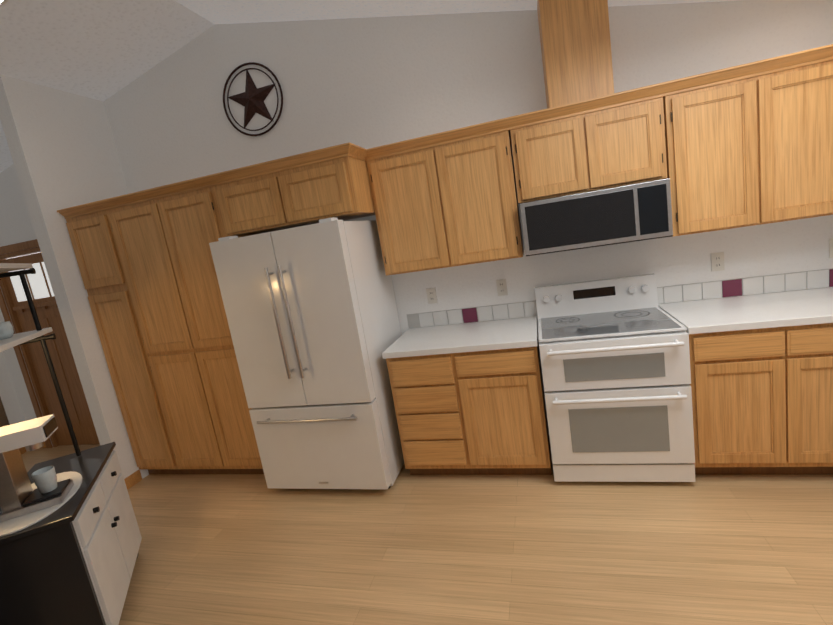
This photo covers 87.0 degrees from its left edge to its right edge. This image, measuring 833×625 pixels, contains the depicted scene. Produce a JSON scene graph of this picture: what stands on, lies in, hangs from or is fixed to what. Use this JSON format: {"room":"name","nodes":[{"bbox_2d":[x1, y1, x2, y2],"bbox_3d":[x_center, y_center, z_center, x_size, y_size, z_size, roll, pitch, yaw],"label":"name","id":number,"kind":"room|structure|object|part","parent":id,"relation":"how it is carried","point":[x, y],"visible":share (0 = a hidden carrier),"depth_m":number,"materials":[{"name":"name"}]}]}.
{"room":"kitchen","nodes":[
{"label":"kitchen","id":0,"kind":"room"},
{"bbox_2d":[0,397,9,426],"bbox_3d":[-2.321,0.732,0.389,0.850,2.400,3.734,-6,10,16],"label":"wall","id":1,"kind":"structure","parent":0,"point":[4,421],"depth_m":2.24,"materials":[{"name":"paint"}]},
{"bbox_2d":[0,263,80,455],"bbox_3d":[-1.825,0.335,1.861,0.284,1.064,1.160,-13,11,-23],"label":"shelf unit","id":2,"kind":"object","parent":1,"relation":"attached to","point":[36,335],"depth_m":2.26,"materials":[{"name":"black metal"}]},
{"bbox_3d":[-2.017,0.089,2.135,0.086,0.078,0.086,-6,10,16],"label":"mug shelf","id":3,"kind":"part","parent":2,"relation":"part of","materials":[{"name":"white ceramic"}]},
{"bbox_2d":[0,352,23,424],"bbox_3d":[-4.769,0.473,3.342,0.120,2.646,2.580,-6,10,16],"label":"wall","id":4,"kind":"structure","parent":0,"point":[11,405],"depth_m":4.62,"materials":[{"name":"paint"}]},
{"bbox_2d":[19,447,26,453],"bbox_3d":[-4.503,1.706,3.555,0.010,0.090,2.600,-6,10,16],"label":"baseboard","id":5,"kind":"structure","parent":4,"relation":"attached to","point":[22,450],"depth_m":4.67,"materials":[{"name":"brown wood"}]},
{"bbox_2d":[0,74,148,478],"bbox_3d":[-2.521,-0.184,3.573,0.120,3.136,0.730,-6,10,16],"label":"wall","id":6,"kind":"structure","parent":0,"point":[62,147],"depth_m":3.29,"materials":[{"name":"paint"}]},
{"bbox_2d":[124,470,140,483],"bbox_3d":[-2.346,1.304,3.859,0.017,0.090,0.764,-6,10,16],"label":"baseboard","id":7,"kind":"structure","parent":6,"relation":"attached to","point":[137,473],"depth_m":3.54,"materials":[{"name":"brown wood"}]},
{"bbox_2d":[0,0,742,172],"bbox_3d":[-2.306,-1.039,0.132,8.930,1.227,7.040,-6,10,16],"label":"ceiling","id":8,"kind":"structure","parent":0,"point":[102,50],"depth_m":2.94,"materials":[{"name":"paint"}]},
{"bbox_2d":[0,0,7,5],"bbox_3d":[-2.318,-1.715,2.368,0.185,0.051,0.190,-6,10,16],"label":"recessed light","id":9,"kind":"object","parent":8,"relation":"in","point":[2,2],"visible":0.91,"depth_m":2.44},
{"bbox_2d":[0,0,832,445],"bbox_3d":[-1.232,-0.541,3.618,8.930,3.410,0.120,-6,10,16],"label":"wall","id":10,"kind":"structure","parent":0,"point":[368,82],"depth_m":3.03,"materials":[{"name":"paint"}]},
{"bbox_2d":[0,239,58,447],"bbox_3d":[-3.613,0.356,4.436,1.080,2.130,0.118,-6,10,16],"label":"door frame","id":11,"kind":"structure","parent":10,"relation":"attached to","point":[15,250],"depth_m":4.51,"materials":[{"name":"brown wood"}]},
{"bbox_2d":[0,253,99,444],"bbox_3d":[-3.609,0.415,4.429,0.840,2.005,0.105,-6,10,16],"label":"entry door","id":12,"kind":"structure","parent":10,"relation":"in","point":[48,315],"depth_m":4.46,"materials":[{"name":"brown wood"}]},
{"bbox_2d":[223,62,282,135],"bbox_3d":[-1.238,-1.597,3.291,0.516,0.516,0.050,-6,10,16],"label":"art","id":13,"kind":"object","parent":10,"relation":"attached to","point":[251,98],"visible":0.98,"depth_m":3.29,"materials":[{"name":"metal"}]},
{"bbox_2d":[426,288,436,303],"bbox_3d":[0.114,-0.124,3.281,0.070,0.115,0.008,-6,10,16],"label":"electrical outlet","id":14,"kind":"object","parent":10,"relation":"attached to","point":[431,296],"visible":1,"depth_m":3.28,"materials":[{"name":"plastic"}]},
{"bbox_2d":[496,279,507,295],"bbox_3d":[0.610,-0.178,3.136,0.070,0.115,0.008,-6,10,16],"label":"electrical outlet","id":15,"kind":"object","parent":10,"relation":"attached to","point":[501,284],"visible":1,"depth_m":3.13,"materials":[{"name":"plastic"}]},
{"bbox_2d":[711,252,724,271],"bbox_3d":[1.895,-0.319,2.760,0.070,0.115,0.008,-6,10,16],"label":"electrical outlet","id":16,"kind":"object","parent":10,"relation":"attached to","point":[717,261],"visible":1,"depth_m":2.76,"materials":[{"name":"plastic"}]},
{"bbox_2d":[829,238,832,257],"bbox_3d":[2.479,-0.383,2.589,0.070,0.115,0.008,-6,10,16],"label":"electrical outlet","id":17,"kind":"object","parent":10,"relation":"attached to","point":[831,248],"visible":1,"depth_m":2.60,"materials":[{"name":"plastic"}]},
{"bbox_2d":[21,436,832,624],"bbox_3d":[-1.833,1.891,0.656,8.930,0.100,7.040,-6,10,16],"label":"floor","id":18,"kind":"structure","parent":0,"point":[406,548],"depth_m":2.22,"materials":[{"name":"brown wood"}]},
{"bbox_2d":[0,442,141,624],"bbox_3d":[-1.694,1.178,2.176,0.400,0.710,0.850,-13,11,-23],"label":"bar cabinet","id":19,"kind":"object","parent":18,"relation":"on","point":[72,561],"visible":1,"depth_m":1.86,"materials":[{"name":"black paint"}]},
{"bbox_2d":[0,414,81,536],"bbox_3d":[-1.742,0.674,1.946,0.428,0.364,0.466,-6,10,16],"label":"coffee maker","id":20,"kind":"object","parent":19,"relation":"on","point":[25,503],"visible":0.98,"depth_m":1.87,"materials":[{"name":"white paint"}]},
{"bbox_2d":[209,218,403,488],"bbox_3d":[-0.649,0.290,3.114,0.890,1.783,0.846,-6,10,16],"label":"fridge","id":21,"kind":"object","parent":18,"relation":"on","point":[311,311],"visible":0.96,"depth_m":2.77,"materials":[{"name":"white metal"}]},
{"bbox_2d":[57,44,832,474],"bbox_3d":[-0.085,0.261,1.598,5.538,2.194,3.449,-6,10,16],"label":"kitchen cabinets","id":22,"kind":"object","parent":18,"relation":"on","point":[739,146],"visible":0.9,"depth_m":2.69,"materials":[{"name":"brown wood"}]},
{"bbox_2d":[537,0,613,107],"bbox_3d":[0.929,-1.546,2.590,0.350,0.653,0.294,-6,10,16],"label":"chase","id":23,"kind":"object","parent":22,"relation":"on","point":[575,41],"visible":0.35,"depth_m":2.46,"materials":[{"name":"brown wood"}]},
{"bbox_2d":[520,178,672,255],"bbox_3d":[1.071,-0.576,2.710,0.800,0.315,0.402,-6,10,16],"label":"over-the-range microwave","id":24,"kind":"object","parent":22,"relation":"attached to","point":[627,214],"visible":1,"depth_m":2.51,"materials":[{"name":"black glass"}]},
{"bbox_2d":[535,273,695,481],"bbox_3d":[1.180,0.405,2.717,0.750,1.123,0.717,-6,10,16],"label":"range","id":25,"kind":"object","parent":18,"relation":"on","point":[615,359],"visible":1,"depth_m":2.47,"materials":[{"name":"white metal"}]}
]}

